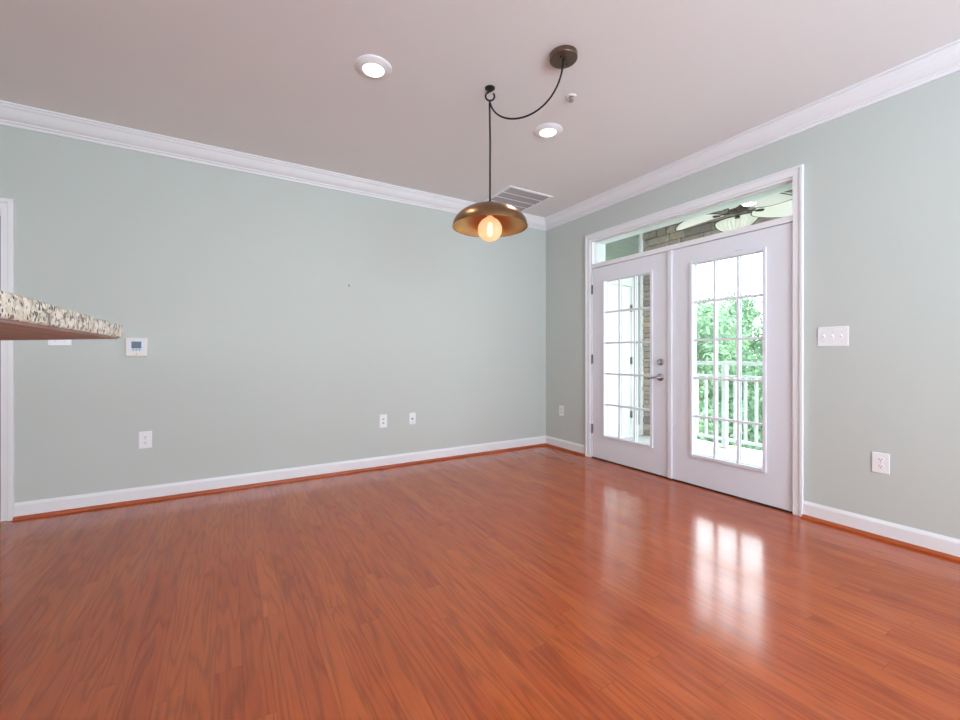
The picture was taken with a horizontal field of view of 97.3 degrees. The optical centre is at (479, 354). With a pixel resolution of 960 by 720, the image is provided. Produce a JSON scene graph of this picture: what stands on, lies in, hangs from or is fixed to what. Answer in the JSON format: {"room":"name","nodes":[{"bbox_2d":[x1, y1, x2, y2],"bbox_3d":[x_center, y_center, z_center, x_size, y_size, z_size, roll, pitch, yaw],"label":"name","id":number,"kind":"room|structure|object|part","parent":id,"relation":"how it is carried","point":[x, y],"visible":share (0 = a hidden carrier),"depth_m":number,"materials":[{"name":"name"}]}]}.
{"room":"empty living room","nodes":[
{"label":"empty living room","id":0,"kind":"room"},
{"bbox_2d":[0,125,545,502],"bbox_3d":[-2.469,-0.272,3.310,7.560,2.983,0.160,0,0,-31],"label":"wall","id":1,"kind":"structure","parent":0,"point":[263,355],"depth_m":3.52,"materials":[{"name":"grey paint"}]},
{"bbox_2d":[0,198,14,521],"bbox_3d":[-3.605,0.033,2.611,1.064,2.135,0.186,0,0,-31],"label":"door frame","id":2,"kind":"structure","parent":1,"relation":"attached to","point":[7,206],"depth_m":2.79,"materials":[{"name":"white paint"}]},
{"bbox_2d":[48,340,71,344],"bbox_3d":[-2.921,-0.126,2.934,0.120,0.118,0.019,0,0,-31],"label":"light switch","id":3,"kind":"object","parent":1,"relation":"attached to","point":[50,342],"visible":0.34,"depth_m":2.94,"materials":[{"name":"white plastic"}]},
{"bbox_2d":[125,338,147,355],"bbox_3d":[-2.558,-0.058,3.146,0.129,0.137,0.029,0,0,-31],"label":"thermostat","id":4,"kind":"object","parent":1,"relation":"attached to","point":[133,346],"visible":1,"depth_m":3.13,"materials":[{"name":"white plastic"}]},
{"bbox_3d":[-2.552,-0.069,3.136,0.088,0.089,0.002,0,0,-31],"label":"panel","id":5,"kind":"part","parent":4,"relation":"part of","materials":[{"name":"white plastic"}]},
{"bbox_2d":[139,431,151,448],"bbox_3d":[-2.520,0.639,3.181,0.079,0.128,0.008,0,0,-31],"label":"wall outlet","id":6,"kind":"object","parent":1,"relation":"attached to","point":[145,437],"visible":1,"depth_m":3.18,"materials":[{"name":"white plastic"}]},
{"bbox_2d":[0,100,545,230],"bbox_3d":[-2.333,-1.583,3.238,7.400,0.120,0.103,0,0,-31],"label":"trim","id":7,"kind":"structure","parent":1,"relation":"attached to","point":[14,115],"depth_m":3.35,"materials":[{"name":"white paint"}]},
{"bbox_2d":[12,443,545,520],"bbox_3d":[-1.146,1.089,3.984,4.569,0.021,0.020,0,0,-31],"label":"trim","id":8,"kind":"structure","parent":1,"relation":"attached to","point":[543,444],"depth_m":3.48,"materials":[{"name":"brown wood"}]},
{"bbox_2d":[14,436,545,516],"bbox_3d":[-1.149,1.045,4.002,4.583,0.110,0.014,0,0,-31],"label":"baseboard","id":9,"kind":"structure","parent":1,"relation":"attached to","point":[114,496],"depth_m":3.50,"materials":[{"name":"white paint"}]},
{"bbox_2d":[380,414,386,427],"bbox_3d":[-0.945,0.646,4.128,0.075,0.128,0.009,0,0,-31],"label":"wall outlet","id":10,"kind":"object","parent":1,"relation":"attached to","point":[383,418],"visible":1,"depth_m":4.13,"materials":[{"name":"white plastic"}]},
{"bbox_2d":[409,413,415,424],"bbox_3d":[-0.684,0.645,4.282,0.070,0.116,0.015,0,0,-31],"label":"jack plate","id":11,"kind":"object","parent":1,"relation":"attached to","point":[412,416],"visible":1,"depth_m":4.28,"materials":[{"name":"white plastic"}]},
{"bbox_2d":[0,445,959,719],"bbox_3d":[-0.609,1.160,0.216,7.560,0.120,7.060,0,0,-31],"label":"floor","id":12,"kind":"structure","parent":0,"point":[544,582],"depth_m":1.85,"materials":[{"name":"red wood"}]},
{"bbox_2d":[592,457,792,513],"bbox_3d":[1.773,1.095,3.781,0.204,0.010,1.874,0,0,-31],"label":"threshold","id":13,"kind":"object","parent":12,"relation":"on","point":[592,457],"visible":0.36,"depth_m":3.47,"materials":[{"name":"brown metal"}]},
{"bbox_2d":[0,0,959,216],"bbox_3d":[-0.609,-1.703,0.216,7.560,0.120,7.060,0,0,-31],"label":"ceiling","id":14,"kind":"structure","parent":0,"point":[656,84],"depth_m":2.46,"materials":[{"name":"white paint"}]},
{"bbox_2d":[354,54,391,79],"bbox_3d":[-0.609,-1.633,2.413,0.208,0.019,0.208,0,0,-31],"label":"recessed light","id":15,"kind":"object","parent":14,"relation":"in","point":[374,67],"visible":1,"depth_m":2.39,"materials":[{"name":"white plastic"}]},
{"bbox_2d":[485,85,494,101],"bbox_3d":[0.061,-1.601,2.598,0.062,0.084,0.062,0,0,-31],"label":"ceiling hook","id":16,"kind":"object","parent":14,"relation":"attached to","point":[489,88],"visible":1,"depth_m":2.59,"materials":[{"name":"black metal"}]},
{"bbox_2d":[452,45,577,241],"bbox_3d":[0.152,-1.171,2.481,0.496,0.945,0.757,0,0,-31],"label":"pendant lamp","id":17,"kind":"object","parent":16,"relation":"hanging from","point":[489,220],"visible":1,"depth_m":2.53,"materials":[{"name":"brown metal"}]},
{"bbox_3d":[0.061,-0.854,2.598,0.462,0.136,0.462,0,0,-31],"label":"lamp shade","id":18,"kind":"part","parent":17,"relation":"part of","materials":[{"name":"brown metal"}]},
{"bbox_3d":[0.061,-0.780,2.598,0.148,0.164,0.148,0,0,-31],"label":"bulb","id":19,"kind":"part","parent":17,"relation":"part of","materials":[{"name":"clear glass"}]},
{"bbox_3d":[0.257,-1.278,2.454,0.502,0.672,0.013,0,0,36],"label":"cord","id":20,"kind":"part","parent":17,"relation":"part of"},
{"bbox_2d":[482,185,552,211],"bbox_3d":[0.375,-1.637,4.470,0.550,0.012,0.570,0,0,-31],"label":"ceiling vent","id":21,"kind":"object","parent":14,"relation":"in","point":[522,199],"visible":0.77,"depth_m":4.39,"materials":[{"name":"white plastic"}]},
{"bbox_2d":[534,123,561,137],"bbox_3d":[0.498,-1.633,3.091,0.208,0.019,0.208,0,0,-31],"label":"recessed light","id":22,"kind":"object","parent":14,"relation":"in","point":[546,130],"visible":1,"depth_m":3.06,"materials":[{"name":"white plastic"}]},
{"bbox_2d":[566,93,575,102],"bbox_3d":[0.578,-1.627,2.684,0.068,0.032,0.068,0,0,-31],"label":"sprinkler","id":23,"kind":"object","parent":14,"relation":"attached to","point":[571,96],"visible":1,"depth_m":2.67,"materials":[{"name":"white metal"}]},
{"bbox_2d":[605,234,638,436],"bbox_3d":[1.610,-0.490,5.763,1.640,3.420,0.160,0,0,-31],"label":"wall","id":24,"kind":"structure","parent":0,"point":[626,246],"depth_m":5.91,"materials":[{"name":"grey"}]},
{"bbox_2d":[609,284,632,436],"bbox_3d":[1.776,0.090,5.775,0.851,2.110,0.071,0,0,-31],"label":"door","id":25,"kind":"structure","parent":24,"relation":"in","point":[613,289],"depth_m":5.85,"materials":[{"name":"white paint"}]},
{"bbox_2d":[609,233,643,435],"bbox_3d":[1.657,-0.525,5.685,1.640,3.350,0.046,0,0,-31],"label":"trim","id":26,"kind":"structure","parent":24,"relation":"attached to","point":[629,282],"depth_m":6.06,"materials":[{"name":"white paint"}]},
{"bbox_2d":[623,435,761,466],"bbox_3d":[2.982,1.170,3.812,1.976,0.040,4.600,0,0,-31],"label":"floor","id":27,"kind":"structure","parent":0,"point":[749,456],"depth_m":5.03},
{"bbox_2d":[697,361,761,448],"bbox_3d":[3.667,0.615,4.225,0.100,1.070,3.642,0,0,-31],"label":"balcony railing","id":28,"kind":"object","parent":27,"relation":"on","point":[724,438],"visible":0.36,"depth_m":5.22,"materials":[{"name":"white paint"}]},
{"bbox_3d":[3.047,0.636,5.255,0.056,1.028,0.056,0,0,-31],"label":"post","id":29,"kind":"part","parent":28,"relation":"part of","materials":[{"name":"white paint"}]},
{"bbox_3d":[3.669,0.101,4.222,0.070,0.042,3.635,0,0,-31],"label":"rail","id":30,"kind":"part","parent":28,"relation":"part of","materials":[{"name":"white paint"}]},
{"bbox_3d":[3.669,0.263,4.222,0.040,0.030,3.635,0,0,-31],"label":"rail","id":31,"kind":"part","parent":28,"relation":"part of","materials":[{"name":"white paint"}]},
{"bbox_3d":[3.669,1.048,4.222,0.040,0.035,3.635,0,0,-31],"label":"rail","id":32,"kind":"part","parent":28,"relation":"part of","materials":[{"name":"white paint"}]},
{"bbox_2d":[642,189,792,435],"bbox_3d":[3.612,-0.300,4.284,0.334,3.800,4.760,0,0,-31],"label":"stone wall","id":33,"kind":"structure","parent":0,"point":[667,235],"depth_m":5.95,"materials":[{"name":"grey stone"}]},
{"bbox_2d":[546,71,959,539],"bbox_3d":[2.658,-0.540,2.275,0.160,3.520,7.220,0,0,-31],"label":"wall","id":34,"kind":"structure","parent":0,"point":[882,179],"depth_m":2.57,"materials":[{"name":"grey paint"}]},
{"bbox_2d":[559,405,563,415],"bbox_3d":[0.953,0.653,4.946,0.009,0.120,0.075,0,0,-31],"label":"wall outlet","id":35,"kind":"object","parent":34,"relation":"attached to","point":[561,408],"visible":1,"depth_m":4.94,"materials":[{"name":"white plastic"}]},
{"bbox_2d":[591,252,667,476],"bbox_3d":[1.438,0.083,4.147,0.120,2.010,0.911,0,0,-31],"label":"door","id":36,"kind":"structure","parent":34,"relation":"in","point":[652,457],"depth_m":4.08,"materials":[{"name":"white paint"}]},
{"bbox_2d":[605,276,649,441],"bbox_3d":[1.458,0.035,4.160,0.040,1.596,0.555,0,0,-31],"label":"grille","id":37,"kind":"object","parent":36,"relation":"attached to","point":[620,310],"depth_m":4.23,"materials":[{"name":"white paint"}]},
{"bbox_3d":[1.458,0.035,4.160,0.072,1.646,0.605,0,0,-31],"label":"glass frame","id":38,"kind":"part","parent":36,"relation":"part of","materials":[{"name":"clear glass"}]},
{"bbox_2d":[595,181,792,263],"bbox_3d":[1.731,-1.094,3.756,0.026,0.248,1.874,0,0,-31],"label":"window","id":39,"kind":"structure","parent":34,"relation":"in","point":[789,183],"depth_m":3.58,"materials":[{"name":"white paint"}]},
{"bbox_2d":[585,164,803,516],"bbox_3d":[1.758,-0.098,3.784,0.226,2.395,2.020,0,0,-31],"label":"door frame","id":40,"kind":"structure","parent":34,"relation":"attached to","point":[797,172],"depth_m":3.22,"materials":[{"name":"white paint"}]},
{"bbox_2d":[668,222,792,511],"bbox_3d":[1.943,0.083,3.353,0.082,2.010,0.960,0,0,-32],"label":"door","id":41,"kind":"structure","parent":34,"relation":"in","point":[771,484],"depth_m":3.26,"materials":[{"name":"white paint"}]},
{"bbox_2d":[693,256,761,462],"bbox_3d":[1.953,0.035,3.337,0.040,1.596,0.542,0,0,-31],"label":"grille","id":42,"kind":"object","parent":41,"relation":"attached to","point":[738,297],"depth_m":3.40,"materials":[{"name":"white paint"}]},
{"bbox_3d":[1.953,0.035,3.337,0.072,1.646,0.592,0,0,-31],"label":"glass frame","id":43,"kind":"part","parent":41,"relation":"part of","materials":[{"name":"white paint"}]},
{"bbox_2d":[545,39,959,230],"bbox_3d":[2.545,-1.583,2.207,0.103,0.120,6.900,0,0,-31],"label":"trim","id":44,"kind":"structure","parent":34,"relation":"attached to","point":[943,61],"depth_m":2.89,"materials":[{"name":"white paint"}]},
{"bbox_2d":[546,436,959,556],"bbox_3d":[2.583,1.045,2.230,0.014,0.110,6.900,0,0,-31],"label":"baseboard","id":45,"kind":"structure","parent":34,"relation":"attached to","point":[948,545],"depth_m":2.55,"materials":[{"name":"white paint"}]},
{"bbox_2d":[546,443,959,561],"bbox_3d":[2.572,1.089,2.215,0.020,0.021,6.886,0,0,-31],"label":"trim","id":46,"kind":"structure","parent":34,"relation":"attached to","point":[876,536],"depth_m":2.54,"materials":[{"name":"brown wood"}]},
{"bbox_2d":[818,326,848,345],"bbox_3d":[2.279,-0.120,2.731,0.019,0.126,0.162,0,0,-31],"label":"light switch","id":47,"kind":"object","parent":34,"relation":"attached to","point":[827,336],"visible":1,"depth_m":2.73,"materials":[{"name":"white plastic"}]},
{"bbox_2d":[872,452,889,474],"bbox_3d":[2.404,0.648,2.534,0.008,0.122,0.080,0,0,-31],"label":"wall outlet","id":48,"kind":"object","parent":34,"relation":"attached to","point":[880,461],"visible":1,"depth_m":2.53,"materials":[{"name":"white plastic"}]},
{"bbox_2d":[877,463,883,468],"bbox_3d":[2.401,0.668,2.532,0.002,0.034,0.034,0,0,-31],"label":"socket","id":49,"kind":"object","parent":48,"relation":"attached to","point":[879,465],"depth_m":2.53,"materials":[{"name":"white plastic"}]},
{"bbox_2d":[877,457,883,462],"bbox_3d":[2.401,0.628,2.532,0.002,0.034,0.034,0,0,-31],"label":"socket","id":50,"kind":"object","parent":48,"relation":"attached to","point":[879,459],"depth_m":2.53,"materials":[{"name":"white plastic"}]},
{"bbox_3d":[2.941,-2.250,3.880,1.980,0.100,4.760,0,0,-31],"label":"ceiling","id":51,"kind":"structure","parent":0,"visible":0},
{"bbox_2d":[674,192,792,231],"bbox_3d":[2.581,-1.794,4.277,1.187,0.812,1.194,0,0,-31],"label":"ceiling fan","id":52,"kind":"object","parent":51,"relation":"hanging from","point":[779,205],"visible":0.59,"depth_m":4.33,"materials":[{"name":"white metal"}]},
{"bbox_3d":[2.361,-1.442,4.554,0.416,0.106,0.490,0,0,-42],"label":"fan blade","id":53,"kind":"part","parent":52,"relation":"part of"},
{"bbox_3d":[2.799,-1.442,4.603,0.416,0.106,0.490,0,0,30],"label":"fan blade","id":54,"kind":"part","parent":52,"relation":"part of","materials":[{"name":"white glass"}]},
{"bbox_3d":[2.613,-1.514,4.277,0.200,0.160,0.200,0,0,-31],"label":"motor","id":55,"kind":"part","parent":52,"relation":"part of","materials":[{"name":"brown metal"}]},
{"bbox_3d":[2.749,-1.461,4.249,0.182,0.030,0.044,0,0,12],"label":"blade arm","id":56,"kind":"part","parent":52,"relation":"part of","materials":[{"name":"brown metal"}]},
{"bbox_3d":[2.654,-1.442,3.904,0.416,0.106,0.490,0,0,-6],"label":"fan blade","id":57,"kind":"part","parent":52,"relation":"part of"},
{"bbox_3d":[2.981,-1.442,4.201,0.490,0.106,0.416,0,0,12],"label":"fan blade","id":58,"kind":"part","parent":52,"relation":"part of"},
{"bbox_3d":[-0.917,0.531,-0.257,0.662,1.138,3.024,0,0,-31],"label":"wall","id":59,"kind":"structure","parent":0,"visible":0},
{"bbox_2d":[0,290,121,339],"bbox_3d":[-0.918,-0.057,-0.094,1.236,0.035,3.305,0,0,-31],"label":"countertop","id":60,"kind":"structure","parent":59,"relation":"on","point":[21,318],"depth_m":0.66,"materials":[{"name":"stone"}]},
{"label":"outside","id":61,"kind":"structure","parent":0,"visible":0},
{"bbox_3d":[40.658,7.200,29.158,87.000,0.200,120.000,0,0,-31],"label":"ground","id":62,"kind":"structure","parent":61,"visible":0},
{"bbox_2d":[697,298,761,450],"bbox_3d":[6.717,2.673,13.387,5.168,8.861,5.157,0,0,-8],"label":"tree","id":63,"kind":"object","parent":62,"relation":"on","point":[725,348],"visible":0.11,"depth_m":12.40,"materials":[{"name":"green plant"}]},
{"bbox_2d":[697,286,761,448],"bbox_3d":[10.724,2.141,18.231,5.563,9.925,5.439,0,0,-43],"label":"tree","id":64,"kind":"object","parent":62,"relation":"on","point":[749,310],"visible":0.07,"depth_m":17.39,"materials":[{"name":"green plant"}]},
{"bbox_2d":[721,304,761,389],"bbox_3d":[14.372,2.098,24.942,5.612,10.012,5.486,0,0,-35],"label":"tree","id":65,"kind":"object","parent":62,"relation":"on","point":[746,330],"visible":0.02,"depth_m":23.88,"materials":[{"name":"green plant"}]}
]}

